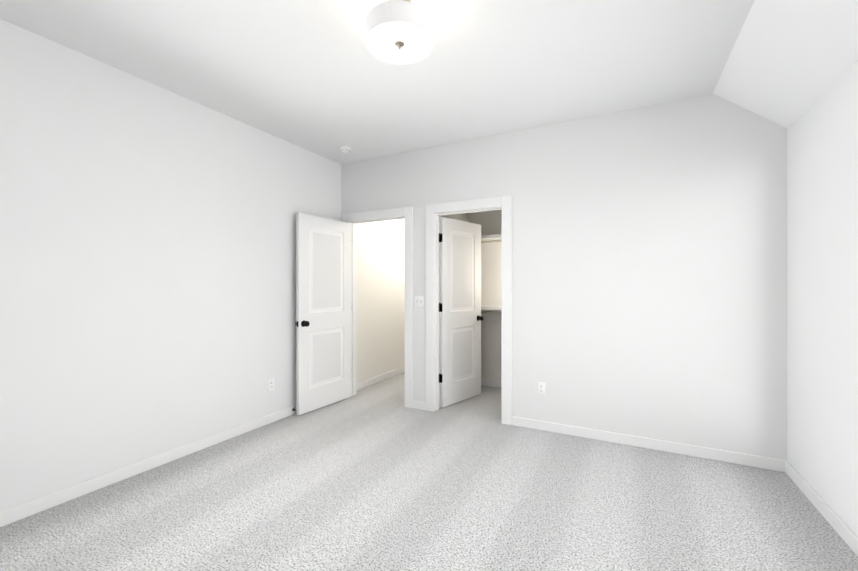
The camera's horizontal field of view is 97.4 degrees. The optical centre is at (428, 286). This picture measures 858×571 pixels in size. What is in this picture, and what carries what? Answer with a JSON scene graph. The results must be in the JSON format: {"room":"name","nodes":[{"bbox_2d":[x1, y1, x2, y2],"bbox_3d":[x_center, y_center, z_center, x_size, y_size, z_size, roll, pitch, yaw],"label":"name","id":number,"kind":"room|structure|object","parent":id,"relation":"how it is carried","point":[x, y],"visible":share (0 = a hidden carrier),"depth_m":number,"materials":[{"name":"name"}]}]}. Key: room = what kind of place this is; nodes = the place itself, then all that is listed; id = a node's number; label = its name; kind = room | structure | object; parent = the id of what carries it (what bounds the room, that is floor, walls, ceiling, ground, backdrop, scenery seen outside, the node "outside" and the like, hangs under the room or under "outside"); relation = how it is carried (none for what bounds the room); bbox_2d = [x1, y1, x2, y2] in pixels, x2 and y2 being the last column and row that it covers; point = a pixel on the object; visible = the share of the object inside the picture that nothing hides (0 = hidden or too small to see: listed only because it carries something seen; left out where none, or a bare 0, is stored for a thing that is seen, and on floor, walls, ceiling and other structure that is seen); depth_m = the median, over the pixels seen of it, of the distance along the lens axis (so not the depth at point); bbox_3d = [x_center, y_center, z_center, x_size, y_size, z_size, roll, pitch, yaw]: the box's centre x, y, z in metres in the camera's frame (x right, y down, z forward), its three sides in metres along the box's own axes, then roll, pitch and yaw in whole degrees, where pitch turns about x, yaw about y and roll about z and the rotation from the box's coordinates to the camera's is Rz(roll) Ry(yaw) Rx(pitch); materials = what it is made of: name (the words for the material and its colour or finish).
{"room":"empty bedroom","nodes":[
{"label":"empty bedroom","id":0,"kind":"room"},
{"bbox_2d":[0,19,404,510],"bbox_3d":[-1.361,-0.080,3.975,0.132,2.740,6.620,0,0,28],"label":"wall","id":1,"kind":"structure","parent":0,"point":[147,269],"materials":[{"name":"paint"}]},
{"bbox_2d":[0,405,295,526],"bbox_3d":[-1.901,1.250,2.810,0.017,0.083,3.750,0,0,28],"label":"baseboard","id":2,"kind":"structure","parent":1,"relation":"attached to","point":[18,512],"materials":[{"name":"paint"}]},
{"bbox_2d":[268,378,273,391],"bbox_3d":[-1.499,0.931,3.586,0.009,0.115,0.070,0,0,28],"label":"electrical outlet","id":3,"kind":"object","parent":1,"relation":"attached to","point":[270,384],"visible":1,"depth_m":3.58,"materials":[{"name":"white plastic"}]},
{"bbox_2d":[357,366,404,389],"bbox_3d":[-0.392,1.246,5.668,0.021,0.083,2.485,0,0,28],"label":"baseboard","id":4,"kind":"structure","parent":1,"relation":"attached to","point":[370,381],"depth_m":5.09,"materials":[{"name":"paint"}]},
{"bbox_2d":[0,372,857,570],"bbox_3d":[0.479,1.341,3.074,4.790,0.100,7.080,0,0,28],"label":"floor","id":5,"kind":"structure","parent":0,"point":[378,476],"depth_m":2.20,"materials":[{"name":"carpet"}]},
{"bbox_2d":[0,0,857,164],"bbox_3d":[0.456,-1.287,3.026,4.230,0.563,6.620,0,0,28],"label":"ceiling","id":6,"kind":"structure","parent":0,"point":[316,77],"depth_m":2.34,"materials":[{"name":"paint"}]},
{"bbox_2d":[339,146,351,152],"bbox_3d":[-0.875,-1.431,3.946,0.128,0.038,0.128,0,0,28],"label":"smoke detector","id":7,"kind":"object","parent":6,"relation":"attached to","point":[345,149],"visible":1,"depth_m":3.91,"materials":[{"name":"white plastic"}]},
{"bbox_2d":[365,0,433,64],"bbox_3d":[-0.146,-1.311,1.873,0.339,0.272,0.339,0,0,28],"label":"ceiling light","id":8,"kind":"object","parent":6,"relation":"attached to","point":[398,32],"visible":1,"depth_m":1.80,"materials":[{"name":"white glass"}]},
{"bbox_2d":[440,213,467,221],"bbox_3d":[0.545,-0.082,5.177,0.100,2.740,2.485,0,0,28],"label":"wall","id":9,"kind":"structure","parent":0,"point":[462,217],"depth_m":4.76,"materials":[{"name":"paint"}]},
{"bbox_2d":[468,210,501,380],"bbox_3d":[1.553,-0.081,4.547,2.270,2.740,0.100,0,0,28],"label":"wall","id":10,"kind":"structure","parent":0,"point":[490,222],"depth_m":4.88,"materials":[{"name":"paint"}]},
{"bbox_2d":[481,379,500,387],"bbox_3d":[1.482,1.248,4.522,2.170,0.083,0.014,0,0,28],"label":"baseboard","id":11,"kind":"structure","parent":10,"relation":"attached to","point":[490,383],"depth_m":4.86,"materials":[{"name":"paint"}]},
{"bbox_2d":[481,305,500,313],"bbox_3d":[1.468,0.379,4.493,2.170,0.276,0.535,0,0,28],"label":"closet shelf","id":12,"kind":"object","parent":10,"relation":"attached to","point":[487,307],"depth_m":4.60,"materials":[{"name":"wood"}]},
{"bbox_2d":[481,234,501,242],"bbox_3d":[1.468,-0.491,4.492,2.170,0.276,0.535,0,0,28],"label":"closet shelf","id":13,"kind":"object","parent":10,"relation":"attached to","point":[489,237],"depth_m":4.59,"materials":[{"name":"wood"}]},
{"bbox_2d":[341,93,787,459],"bbox_3d":[0.755,-0.079,3.602,3.990,2.740,0.115,0,0,28],"label":"wall","id":14,"kind":"structure","parent":0,"point":[649,271],"depth_m":3.05,"materials":[{"name":"paint"}]},
{"bbox_2d":[295,212,351,414],"bbox_3d":[-1.112,0.269,4.078,0.165,2.018,0.774,0,0,32],"label":"door","id":15,"kind":"structure","parent":14,"relation":"in","point":[323,323],"depth_m":4.01,"materials":[{"name":"paint"}]},
{"bbox_2d":[342,206,412,407],"bbox_3d":[-0.566,0.217,4.291,0.950,2.145,0.151,0,0,28],"label":"door frame","id":16,"kind":"structure","parent":14,"relation":"attached to","point":[407,212],"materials":[{"name":"paint"}]},
{"bbox_2d":[414,296,423,306],"bbox_3d":[-0.106,0.155,3.976,0.116,0.116,0.018,0,0,28],"label":"switch plate","id":17,"kind":"object","parent":14,"relation":"attached to","point":[418,301],"visible":1,"depth_m":3.98,"materials":[{"name":"white plastic"}]},
{"bbox_2d":[439,217,483,407],"bbox_3d":[0.371,0.269,4.257,0.165,2.018,0.728,0,0,43],"label":"door","id":18,"kind":"structure","parent":14,"relation":"in","point":[461,318],"depth_m":4.20,"materials":[{"name":"paint"}]},
{"bbox_2d":[426,195,511,424],"bbox_3d":[0.401,0.218,3.787,0.905,2.145,0.151,0,0,28],"label":"door frame","id":19,"kind":"structure","parent":14,"relation":"attached to","point":[504,203],"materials":[{"name":"paint"}]},
{"bbox_2d":[538,382,545,394],"bbox_3d":[1.014,0.916,3.398,0.070,0.115,0.009,0,0,28],"label":"outlet","id":20,"kind":"object","parent":14,"relation":"attached to","point":[541,388],"visible":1,"depth_m":3.39,"materials":[{"name":"white plastic"}]},
{"bbox_2d":[512,416,783,471],"bbox_3d":[1.619,1.250,3.078,1.912,0.083,0.017,0,0,28],"label":"baseboard","id":21,"kind":"structure","parent":14,"relation":"attached to","point":[768,463],"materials":[{"name":"paint"}]},
{"bbox_2d":[787,60,857,536],"bbox_3d":[1.675,-0.076,0.922,0.120,2.740,4.015,0,0,28],"label":"wall","id":22,"kind":"structure","parent":0,"point":[822,296],"depth_m":2.12,"materials":[{"name":"paint"}]},
{"bbox_2d":[780,459,857,555],"bbox_3d":[1.623,1.253,0.971,0.017,0.083,3.750,0,0,28],"label":"baseboard","id":23,"kind":"structure","parent":22,"relation":"attached to","point":[845,532],"depth_m":2.10,"materials":[{"name":"paint"}]}
]}

